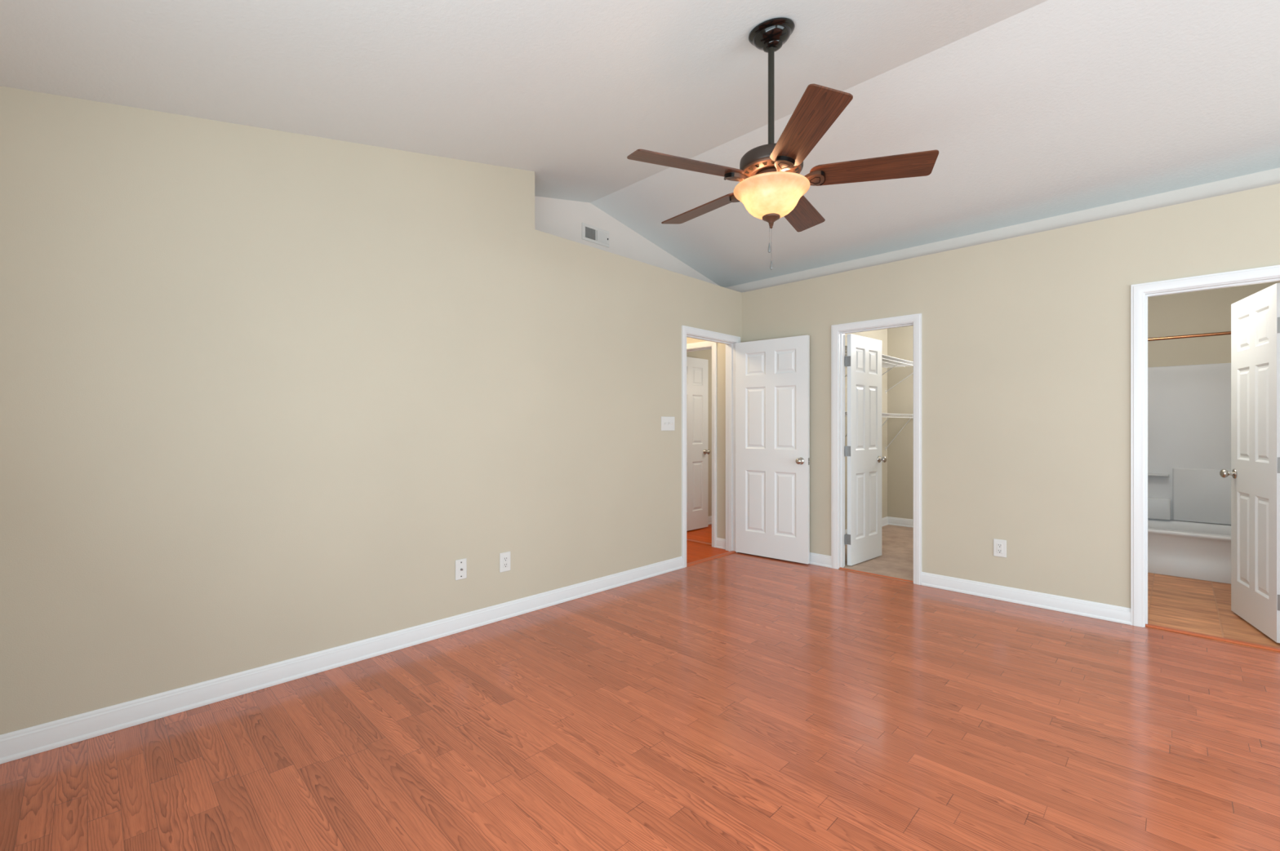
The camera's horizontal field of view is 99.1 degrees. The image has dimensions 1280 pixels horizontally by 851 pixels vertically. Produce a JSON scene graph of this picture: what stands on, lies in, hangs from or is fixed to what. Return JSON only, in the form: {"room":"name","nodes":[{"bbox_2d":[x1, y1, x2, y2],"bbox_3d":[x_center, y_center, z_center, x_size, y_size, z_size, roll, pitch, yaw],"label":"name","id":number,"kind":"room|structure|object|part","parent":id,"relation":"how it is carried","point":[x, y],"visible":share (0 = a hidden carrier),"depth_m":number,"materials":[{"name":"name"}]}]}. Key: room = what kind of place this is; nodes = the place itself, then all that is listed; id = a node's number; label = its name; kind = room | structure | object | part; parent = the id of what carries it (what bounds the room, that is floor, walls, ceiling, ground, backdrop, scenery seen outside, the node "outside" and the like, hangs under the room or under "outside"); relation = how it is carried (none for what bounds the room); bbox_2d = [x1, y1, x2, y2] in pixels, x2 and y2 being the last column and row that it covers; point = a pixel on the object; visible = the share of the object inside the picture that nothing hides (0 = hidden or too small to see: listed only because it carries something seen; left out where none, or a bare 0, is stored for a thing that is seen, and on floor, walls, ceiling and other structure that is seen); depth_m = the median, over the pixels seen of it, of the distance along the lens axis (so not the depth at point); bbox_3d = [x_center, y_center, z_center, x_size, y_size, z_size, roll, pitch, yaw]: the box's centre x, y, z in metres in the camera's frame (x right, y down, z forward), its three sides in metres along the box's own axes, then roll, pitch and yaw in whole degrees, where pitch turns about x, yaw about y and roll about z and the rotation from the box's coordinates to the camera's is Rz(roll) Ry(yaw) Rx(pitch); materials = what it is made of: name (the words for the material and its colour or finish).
{"room":"empty bedroom","nodes":[
{"label":"empty bedroom","id":0,"kind":"room"},
{"bbox_2d":[0,85,742,735],"bbox_3d":[-0.903,-0.245,3.730,0.440,2.929,4.970,0,0,45],"label":"wall","id":1,"kind":"structure","parent":0,"point":[264,393],"depth_m":2.61,"materials":[{"name":"beige paint"}]},
{"bbox_2d":[0,556,683,764],"bbox_3d":[-1.025,1.170,3.280,0.019,0.099,3.958,0,0,45],"label":"baseboard","id":2,"kind":"structure","parent":1,"relation":"attached to","point":[21,744],"depth_m":2.57,"materials":[{"name":"white wood"}]},
{"bbox_2d":[455,558,466,580],"bbox_3d":[-1.061,0.853,3.244,0.017,0.120,0.072,0,0,45],"label":"cable jack","id":3,"kind":"object","parent":1,"relation":"attached to","point":[460,565],"visible":1,"depth_m":3.24,"materials":[{"name":"white plastic"}]},
{"bbox_2d":[499,551,510,573],"bbox_3d":[-0.854,0.862,3.460,0.009,0.122,0.078,0,0,45],"label":"wall outlet","id":4,"kind":"object","parent":1,"relation":"attached to","point":[504,557],"visible":1,"depth_m":3.45,"materials":[{"name":"white plastic"}]},
{"bbox_2d":[661,416,675,431],"bbox_3d":[0.239,-0.020,4.562,0.019,0.118,0.168,0,0,45],"label":"light switch","id":5,"kind":"object","parent":1,"relation":"attached to","point":[668,424],"visible":1,"depth_m":4.56,"materials":[{"name":"white plastic"}]},
{"bbox_2d":[681,325,740,568],"bbox_3d":[0.622,0.177,5.047,0.148,2.086,0.871,0,0,45],"label":"door frame","id":6,"kind":"structure","parent":1,"relation":"attached to","point":[729,340],"depth_m":5.28,"materials":[{"name":"white wood"}]},
{"bbox_2d":[735,335,809,564],"bbox_3d":[1.185,0.205,5.021,0.770,2.005,0.147,0,0,41],"label":"door","id":7,"kind":"structure","parent":6,"relation":"attached to","point":[772,376],"depth_m":4.99,"materials":[{"name":"white paint"}]},
{"bbox_3d":[1.398,0.308,4.787,0.064,0.064,0.069,0,0,41],"label":"knob","id":8,"kind":"part","parent":7,"relation":"part of","materials":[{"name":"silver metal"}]},
{"bbox_2d":[534,195,718,285],"bbox_3d":[-0.094,-1.542,4.936,0.100,0.671,2.916,0,0,45],"label":"wall","id":9,"kind":"structure","parent":0,"point":[564,219],"depth_m":4.62,"materials":[{"name":"white paint"}]},
{"bbox_2d":[582,222,608,247],"bbox_3d":[-0.367,-1.601,4.577,0.016,0.136,0.300,0,0,45],"label":"air vent","id":10,"kind":"object","parent":9,"relation":"in","point":[590,233],"visible":1,"depth_m":4.57,"materials":[{"name":"white metal"}]},
{"bbox_2d":[0,524,1279,850],"bbox_3d":[1.572,1.244,3.151,8.300,0.056,7.420,0,0,45],"label":"floor","id":11,"kind":"structure","parent":0,"point":[736,701],"depth_m":2.13,"materials":[{"name":"red wood"}]},
{"bbox_2d":[686,539,711,546],"bbox_3d":[0.503,1.214,5.827,0.738,0.011,0.052,0,0,45],"label":"threshold","id":12,"kind":"object","parent":11,"relation":"on","point":[689,540],"visible":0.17,"depth_m":5.69,"materials":[{"name":"orange wood"}]},
{"bbox_2d":[686,551,736,566],"bbox_3d":[0.650,1.214,5.020,0.052,0.011,0.742,0,0,45],"label":"threshold","id":13,"kind":"object","parent":11,"relation":"on","point":[731,552],"visible":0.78,"depth_m":5.00,"materials":[{"name":"orange wood"}]},
{"bbox_2d":[839,567,913,582],"bbox_3d":[1.920,1.214,4.458,0.591,0.011,0.026,0,0,45],"label":"threshold","id":14,"kind":"object","parent":11,"relation":"on","point":[840,567],"visible":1,"depth_m":4.43,"materials":[{"name":"orange wood"}]},
{"bbox_2d":[1147,363,1231,584],"bbox_3d":[4.810,0.337,4.485,1.550,1.765,0.765,0,0,45],"label":"bathtub","id":15,"kind":"object","parent":11,"relation":"on","point":[1189,406],"visible":0.49,"depth_m":4.83,"materials":[{"name":"white plastic"}]},
{"bbox_2d":[1145,623,1279,652],"bbox_3d":[3.311,1.214,3.120,0.618,0.011,0.052,0,0,45],"label":"threshold","id":16,"kind":"object","parent":11,"relation":"on","point":[1200,635],"visible":1,"depth_m":3.12,"materials":[{"name":"orange wood"}]},
{"bbox_2d":[0,0,1279,287],"bbox_3d":[1.410,-1.577,1.703,6.780,0.800,5.410,0,0,45],"label":"ceiling","id":17,"kind":"structure","parent":0,"point":[1032,110],"depth_m":2.64,"materials":[{"name":"white paint"}]},
{"bbox_2d":[626,17,938,270],"bbox_3d":[0.546,-1.179,2.344,1.206,1.033,1.226,0,0,45],"label":"ceiling fan","id":18,"kind":"object","parent":17,"relation":"hanging from","point":[771,187],"visible":1,"depth_m":2.21,"materials":[{"name":"brown wood"}]},
{"bbox_3d":[0.191,-1.040,2.171,0.474,0.006,0.147,0,13,-21],"label":"blade","id":19,"kind":"part","parent":18,"relation":"part of","materials":[{"name":"brown wood"}]},
{"bbox_3d":[0.307,-1.040,2.617,0.147,0.006,0.474,-17,10,-38],"label":"blade","id":20,"kind":"part","parent":18,"relation":"part of","materials":[{"name":"brown wood"}]},
{"bbox_3d":[0.556,-0.949,2.314,0.315,0.120,0.315,0,0,45],"label":"lamp shade","id":21,"kind":"part","parent":18,"relation":"part of","materials":[{"name":"beige glass"}]},
{"bbox_3d":[0.767,-1.040,2.645,0.147,0.006,0.474,-15,-8,32],"label":"blade","id":22,"kind":"part","parent":18,"relation":"part of","materials":[{"name":"brown wood"}]},
{"bbox_3d":[0.580,-1.040,1.923,0.147,0.006,0.474,13,-1,-3],"label":"blade","id":23,"kind":"part","parent":18,"relation":"part of","materials":[{"name":"brown wood"}]},
{"bbox_3d":[0.935,-1.040,2.216,0.474,0.006,0.147,0,-13,15],"label":"blade","id":24,"kind":"part","parent":18,"relation":"part of","materials":[{"name":"brown wood"}]},
{"bbox_2d":[686,349,711,516],"bbox_3d":[1.303,0.000,6.241,1.580,2.440,1.595,0,0,45],"label":"wall","id":25,"kind":"structure","parent":0,"point":[702,354],"depth_m":6.79,"materials":[{"name":"beige paint"}]},
{"bbox_2d":[708,515,711,524],"bbox_3d":[0.780,1.170,6.686,0.019,0.099,1.495,0,0,45],"label":"baseboard","id":26,"kind":"structure","parent":25,"relation":"attached to","point":[710,517],"depth_m":6.78,"materials":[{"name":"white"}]},
{"bbox_2d":[686,337,725,539],"bbox_3d":[-0.646,0.000,4.828,1.385,2.440,3.155,0,0,45],"label":"wall","id":27,"kind":"structure","parent":0,"point":[721,348],"depth_m":5.45,"materials":[{"name":"beige paint"}]},
{"bbox_2d":[686,356,710,531],"bbox_3d":[0.559,0.205,6.322,0.712,2.005,0.173,0,0,-45],"label":"door","id":28,"kind":"structure","parent":27,"relation":"in","point":[698,451],"depth_m":6.41,"materials":[{"name":"white paint"}]},
{"bbox_3d":[0.798,0.308,6.485,0.064,0.064,0.069,0,0,-45],"label":"knob","id":29,"kind":"part","parent":28,"relation":"part of","materials":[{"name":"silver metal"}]},
{"bbox_2d":[686,341,716,547],"bbox_3d":[0.504,0.177,5.828,0.867,2.086,0.148,0,0,45],"label":"door frame","id":30,"kind":"structure","parent":27,"relation":"attached to","point":[704,345],"depth_m":5.49,"materials":[{"name":"white wood"}]},
{"bbox_2d":[715,537,725,549],"bbox_3d":[0.815,1.170,5.428,0.145,0.099,0.019,0,0,45],"label":"baseboard","id":31,"kind":"structure","parent":27,"relation":"attached to","point":[720,543],"depth_m":5.43,"materials":[{"name":"white wood"}]},
{"bbox_2d":[844,325,913,529],"bbox_3d":[2.958,-0.005,5.284,2.120,2.450,2.435,0,0,45],"label":"wall","id":32,"kind":"structure","parent":0,"point":[897,473],"depth_m":6.65,"materials":[{"name":"beige paint"}]},
{"bbox_2d":[844,345,913,393],"bbox_3d":[2.456,-0.568,5.839,0.426,0.332,2.155,0,0,45],"label":"wire shelf","id":33,"kind":"object","parent":32,"relation":"attached to","point":[887,362],"visible":0.38,"depth_m":6.07,"materials":[{"name":"white metal"}]},
{"bbox_2d":[844,516,913,534],"bbox_3d":[2.932,1.170,5.243,1.940,0.099,2.340,0,0,45],"label":"baseboard","id":34,"kind":"structure","parent":32,"relation":"attached to","point":[886,521],"depth_m":6.64,"materials":[{"name":"white wood"}]},
{"bbox_2d":[844,411,913,450],"bbox_3d":[2.417,0.077,5.878,0.316,0.442,2.155,0,0,45],"label":"wire shelf","id":35,"kind":"object","parent":32,"relation":"attached to","point":[888,415],"visible":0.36,"depth_m":6.28,"materials":[{"name":"white metal"}]},
{"bbox_2d":[724,167,1279,293],"bbox_3d":[3.259,-1.400,3.609,6.540,0.228,0.100,0,0,45],"label":"crown molding","id":36,"kind":"structure","parent":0,"point":[1269,177],"depth_m":3.90,"materials":[{"name":"white paint"}]},
{"bbox_2d":[742,183,1279,608],"bbox_3d":[3.169,-0.043,3.287,6.215,2.526,0.115,0,0,45],"label":"wall","id":37,"kind":"structure","parent":0,"point":[1026,339],"depth_m":3.72,"materials":[{"name":"beige paint"}]},
{"bbox_2d":[809,552,831,568],"bbox_3d":[1.318,1.170,5.016,0.920,0.099,0.019,0,0,45],"label":"baseboard","id":38,"kind":"structure","parent":37,"relation":"attached to","point":[820,560],"depth_m":4.76,"materials":[{"name":"white wood"}]},
{"bbox_2d":[831,313,921,585],"bbox_3d":[1.950,0.177,4.488,0.720,2.086,0.148,0,0,45],"label":"door frame","id":39,"kind":"structure","parent":37,"relation":"attached to","point":[838,331],"depth_m":4.65,"materials":[{"name":"white wood"}]},
{"bbox_2d":[844,333,886,565],"bbox_3d":[2.020,0.205,4.912,0.628,2.005,0.173,0,0,-41],"label":"door","id":40,"kind":"structure","parent":39,"relation":"attached to","point":[863,361],"depth_m":4.88,"materials":[{"name":"white paint"}]},
{"bbox_3d":[2.237,0.308,5.034,0.064,0.064,0.069,0,0,-41],"label":"knob","id":41,"kind":"part","parent":40,"relation":"part of","materials":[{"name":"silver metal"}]},
{"bbox_2d":[993,538,1006,557],"bbox_3d":[2.526,0.858,3.833,0.078,0.122,0.009,0,0,45],"label":"wall outlet","id":42,"kind":"object","parent":37,"relation":"attached to","point":[999,545],"visible":1,"depth_m":3.83,"materials":[{"name":"white plastic"}]},
{"bbox_2d":[920,572,1130,625],"bbox_3d":[2.585,1.170,3.768,1.196,0.099,0.019,0,0,45],"label":"baseboard","id":43,"kind":"structure","parent":37,"relation":"attached to","point":[1120,615],"depth_m":3.69,"materials":[{"name":"white wood"}]},
{"bbox_2d":[1130,265,1279,627],"bbox_3d":[3.324,0.177,3.134,0.747,2.086,0.148,0,0,45],"label":"door frame","id":44,"kind":"structure","parent":37,"relation":"attached to","point":[1140,293],"depth_m":3.32,"materials":[{"name":"white wood"}]},
{"bbox_2d":[1219,283,1279,643],"bbox_3d":[3.718,0.205,3.288,0.173,2.005,0.668,0,0,31],"label":"door","id":45,"kind":"structure","parent":44,"relation":"attached to","point":[1255,473],"depth_m":3.27,"materials":[{"name":"white paint"}]},
{"bbox_3d":[3.810,0.308,3.540,0.069,0.064,0.064,0,0,31],"label":"knob","id":46,"kind":"part","parent":45,"relation":"part of","materials":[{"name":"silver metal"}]},
{"bbox_2d":[1147,281,1279,367],"bbox_3d":[4.319,-0.030,3.944,1.700,2.500,2.435,0,0,45],"label":"wall","id":47,"kind":"structure","parent":0,"point":[1208,311],"depth_m":4.89,"materials":[{"name":"beige paint"}]},
{"bbox_2d":[1147,331,1231,341],"bbox_3d":[4.573,-0.723,4.245,1.557,0.060,0.060,0,0,45],"label":"shower rod","id":48,"kind":"object","parent":47,"relation":"attached to","point":[1226,332],"visible":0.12,"depth_m":4.38,"materials":[{"name":"orange metal"}]}
]}

